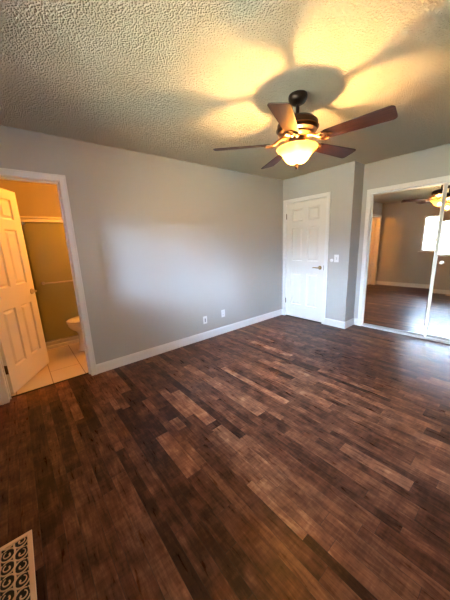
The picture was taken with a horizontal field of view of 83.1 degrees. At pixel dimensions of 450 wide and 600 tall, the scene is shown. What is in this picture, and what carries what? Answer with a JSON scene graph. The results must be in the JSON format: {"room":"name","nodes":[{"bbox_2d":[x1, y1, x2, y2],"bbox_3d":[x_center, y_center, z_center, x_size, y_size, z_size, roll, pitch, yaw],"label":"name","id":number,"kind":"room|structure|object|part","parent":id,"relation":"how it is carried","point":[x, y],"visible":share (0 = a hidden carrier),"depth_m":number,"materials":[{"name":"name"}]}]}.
{"room":"empty bedroom","nodes":[
{"label":"empty bedroom","id":0,"kind":"room"},
{"bbox_2d":[0,179,61,216],"bbox_3d":[-3.209,-0.581,4.027,2.860,2.438,0.120,-12,16,-38],"label":"wall","id":1,"kind":"structure","parent":0,"point":[33,199],"depth_m":3.97,"materials":[{"name":"beige paint"}]},
{"bbox_2d":[0,125,282,363],"bbox_3d":[-0.619,-0.557,3.435,4.509,2.438,0.115,-12,16,-38],"label":"wall","id":2,"kind":"structure","parent":0,"point":[164,245],"depth_m":3.18,"materials":[{"name":"grey paint"}]},
{"bbox_2d":[0,188,48,393],"bbox_3d":[-2.215,-0.118,2.637,0.160,2.008,0.715,-4,13,-8],"label":"door","id":3,"kind":"structure","parent":2,"relation":"in","point":[23,350],"depth_m":2.68,"materials":[{"name":"white paint"}]},
{"bbox_2d":[0,168,96,404],"bbox_3d":[-1.856,-0.116,2.460,0.831,2.095,0.139,-12,16,-38],"label":"door frame","id":4,"kind":"structure","parent":2,"relation":"attached to","point":[7,174],"depth_m":2.52,"materials":[{"name":"white paint"}]},
{"bbox_2d":[96,309,281,373],"bbox_3d":[-0.174,0.509,3.922,3.351,0.112,0.014,-12,16,-38],"label":"baseboard","id":5,"kind":"structure","parent":2,"relation":"attached to","point":[121,361],"depth_m":3.52,"materials":[{"name":"white paint"}]},
{"bbox_2d":[203,316,206,323],"bbox_3d":[-0.296,0.299,3.785,0.072,0.116,0.008,-12,16,-38],"label":"outlet","id":6,"kind":"object","parent":2,"relation":"attached to","point":[204,317],"visible":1,"depth_m":3.78,"materials":[{"name":"white plastic"}]},
{"bbox_2d":[0,315,449,599],"bbox_3d":[-0.229,0.793,3.040,5.530,0.060,5.560,-12,16,-38],"label":"floor","id":7,"kind":"structure","parent":0,"point":[281,457],"depth_m":1.60,"materials":[{"name":"brown wood"}]},
{"bbox_2d":[0,530,36,599],"bbox_3d":[-0.926,1.212,1.119,0.140,0.006,0.369,-12,16,-38],"label":"floor vent","id":8,"kind":"object","parent":7,"relation":"in","point":[17,565],"visible":1,"depth_m":1.14,"materials":[{"name":"beige metal"}]},
{"bbox_2d":[20,216,78,349],"bbox_3d":[-2.657,-0.172,3.448,2.620,1.845,0.135,-12,16,-38],"label":"shower enclosure","id":9,"kind":"object","parent":7,"relation":"on","point":[44,237],"visible":0.27,"depth_m":3.60,"materials":[{"name":"beige"}]},
{"bbox_3d":[-3.108,-0.108,3.121,1.500,1.653,0.006,-12,16,-38],"label":"glass panel","id":10,"kind":"part","parent":9,"relation":"part of","materials":[{"name":"yellow"}]},
{"bbox_3d":[-2.701,-1.040,3.268,2.620,0.070,0.088,-12,16,-38],"label":"header rail","id":11,"kind":"part","parent":9,"relation":"part of","materials":[{"name":"beige"}]},
{"bbox_2d":[11,372,88,397],"bbox_3d":[-1.839,0.899,2.715,0.711,0.005,0.024,-12,16,-38],"label":"threshold","id":12,"kind":"object","parent":7,"relation":"on","point":[88,372],"visible":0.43,"depth_m":2.69,"materials":[{"name":"black wood"}]},
{"bbox_2d":[66,316,84,350],"bbox_3d":[-1.886,0.292,3.685,0.708,0.775,0.420,-12,16,-38],"label":"toilet","id":13,"kind":"object","parent":7,"relation":"on","point":[73,323],"visible":0.27,"depth_m":3.48,"materials":[{"name":"white ceramic"}]},
{"bbox_3d":[-1.977,0.261,3.603,0.478,0.034,0.380,-12,16,-38],"label":"lid","id":14,"kind":"part","parent":13,"relation":"part of","materials":[{"name":"white ceramic"}]},
{"bbox_3d":[-1.948,0.490,3.670,0.508,0.400,0.364,-12,16,-38],"label":"bowl","id":15,"kind":"part","parent":13,"relation":"part of","materials":[{"name":"white ceramic"}]},
{"bbox_2d":[286,315,320,322],"bbox_3d":[1.426,0.342,4.631,0.049,0.006,0.752,-12,16,-38],"label":"threshold","id":16,"kind":"object","parent":7,"relation":"on","point":[286,315],"visible":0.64,"depth_m":4.63,"materials":[{"name":"black"}]},
{"bbox_2d":[361,325,449,343],"bbox_3d":[2.786,0.522,3.531,0.108,0.016,1.656,-12,16,-38],"label":"closet track","id":17,"kind":"object","parent":7,"relation":"on","point":[397,332],"visible":0.84,"depth_m":3.59,"materials":[{"name":"white metal"}]},
{"bbox_2d":[363,183,444,336],"bbox_3d":[2.469,-0.519,3.622,0.019,1.990,0.806,-12,16,-39],"label":"mirror door","id":18,"kind":"structure","parent":17,"relation":"on","point":[404,229],"depth_m":3.58,"materials":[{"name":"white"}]},
{"bbox_2d":[425,183,449,340],"bbox_3d":[3.046,-0.414,3.037,0.022,1.990,0.830,-11,15,-38],"label":"mirror door","id":19,"kind":"structure","parent":17,"relation":"on","point":[438,323],"depth_m":3.33,"materials":[{"name":"white metal"}]},
{"bbox_2d":[0,0,449,184],"bbox_3d":[0.187,-1.777,2.917,5.520,0.100,5.795,-12,16,-38],"label":"ceiling","id":20,"kind":"structure","parent":0,"point":[184,80],"depth_m":1.59,"materials":[{"name":"beige paint"}]},
{"bbox_2d":[213,90,397,169],"bbox_3d":[0.580,-1.263,1.920,1.236,0.506,1.231,-12,16,-38],"label":"ceiling fan","id":21,"kind":"object","parent":20,"relation":"hanging from","point":[295,129],"visible":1,"depth_m":1.82,"materials":[{"name":"brown wood"}]},
{"bbox_3d":[0.129,-1.193,1.988,0.437,0.006,0.138,-1,25,6],"label":"blade","id":22,"kind":"part","parent":21,"relation":"part of","materials":[{"name":"brown wood"}]},
{"bbox_3d":[0.463,-1.286,2.346,0.138,0.006,0.437,-18,15,-8],"label":"blade","id":23,"kind":"part","parent":21,"relation":"part of","materials":[{"name":"brown wood"}]},
{"bbox_3d":[0.377,-1.110,1.564,0.138,0.006,0.437,17,19,20],"label":"blade","id":24,"kind":"part","parent":21,"relation":"part of","materials":[{"name":"brown wood"}]},
{"bbox_3d":[0.554,-1.110,1.960,0.306,0.116,0.306,-12,16,-38],"label":"lamp shade","id":25,"kind":"part","parent":21,"relation":"part of","materials":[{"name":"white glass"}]},
{"bbox_3d":[0.917,-1.260,2.143,0.437,0.006,0.138,-9,1,-29],"label":"blade","id":26,"kind":"part","parent":21,"relation":"part of","materials":[{"name":"brown wood"}]},
{"bbox_3d":[0.864,-1.151,1.660,0.437,0.006,0.138,9,4,41],"label":"blade","id":27,"kind":"part","parent":21,"relation":"part of","materials":[{"name":"brown wood"}]},
{"bbox_2d":[282,161,364,321],"bbox_3d":[1.832,-0.903,4.544,0.976,2.438,1.233,-12,16,-38],"label":"wall","id":28,"kind":"structure","parent":0,"point":[344,182],"depth_m":3.90,"materials":[{"name":"grey paint"}]},
{"bbox_2d":[285,197,326,321],"bbox_3d":[1.365,-0.648,4.389,0.097,2.012,0.771,-12,16,-38],"label":"door","id":29,"kind":"structure","parent":28,"relation":"in","point":[306,220],"depth_m":4.37,"materials":[{"name":"white paint"}]},
{"bbox_2d":[282,192,330,323],"bbox_3d":[1.376,-0.677,4.401,0.069,2.095,0.872,-12,16,-38],"label":"door frame","id":30,"kind":"structure","parent":28,"relation":"attached to","point":[327,194],"depth_m":4.22,"materials":[{"name":"white paint"}]},
{"bbox_2d":[325,318,345,328],"bbox_3d":[1.790,0.379,4.142,0.014,0.112,0.345,-12,16,-38],"label":"baseboard","id":31,"kind":"structure","parent":28,"relation":"attached to","point":[340,324],"depth_m":4.13,"materials":[{"name":"white paint"}]},
{"bbox_2d":[334,255,338,261],"bbox_3d":[1.727,-0.644,3.942,0.016,0.116,0.072,-12,16,-38],"label":"light switch","id":32,"kind":"object","parent":28,"relation":"attached to","point":[336,257],"visible":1,"depth_m":3.94,"materials":[{"name":"white plastic"}]},
{"bbox_2d":[344,318,353,328],"bbox_3d":[2.015,0.377,4.112,0.323,0.112,0.014,-12,16,-38],"label":"baseboard","id":33,"kind":"structure","parent":28,"relation":"attached to","point":[350,322],"depth_m":4.09,"materials":[{"name":"white paint"}]},
{"bbox_2d":[354,143,449,317],"bbox_3d":[2.842,-0.640,3.159,0.115,2.438,2.227,-12,16,-38],"label":"wall","id":34,"kind":"structure","parent":0,"point":[434,162],"depth_m":3.40,"materials":[{"name":"grey paint"}]},
{"bbox_2d":[357,175,449,325],"bbox_3d":[2.741,-0.484,3.307,0.139,2.079,1.776,-12,16,-38],"label":"door frame","id":35,"kind":"structure","parent":34,"relation":"attached to","point":[444,179],"depth_m":3.77,"materials":[{"name":"white paint"}]},
{"bbox_2d":[426,182,449,325],"bbox_3d":[3.312,-0.758,3.609,0.100,2.438,2.342,-12,16,-38],"label":"door frame","id":36,"kind":"structure","parent":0,"point":[448,182],"depth_m":3.74,"materials":[{"name":"grey"}]}
]}

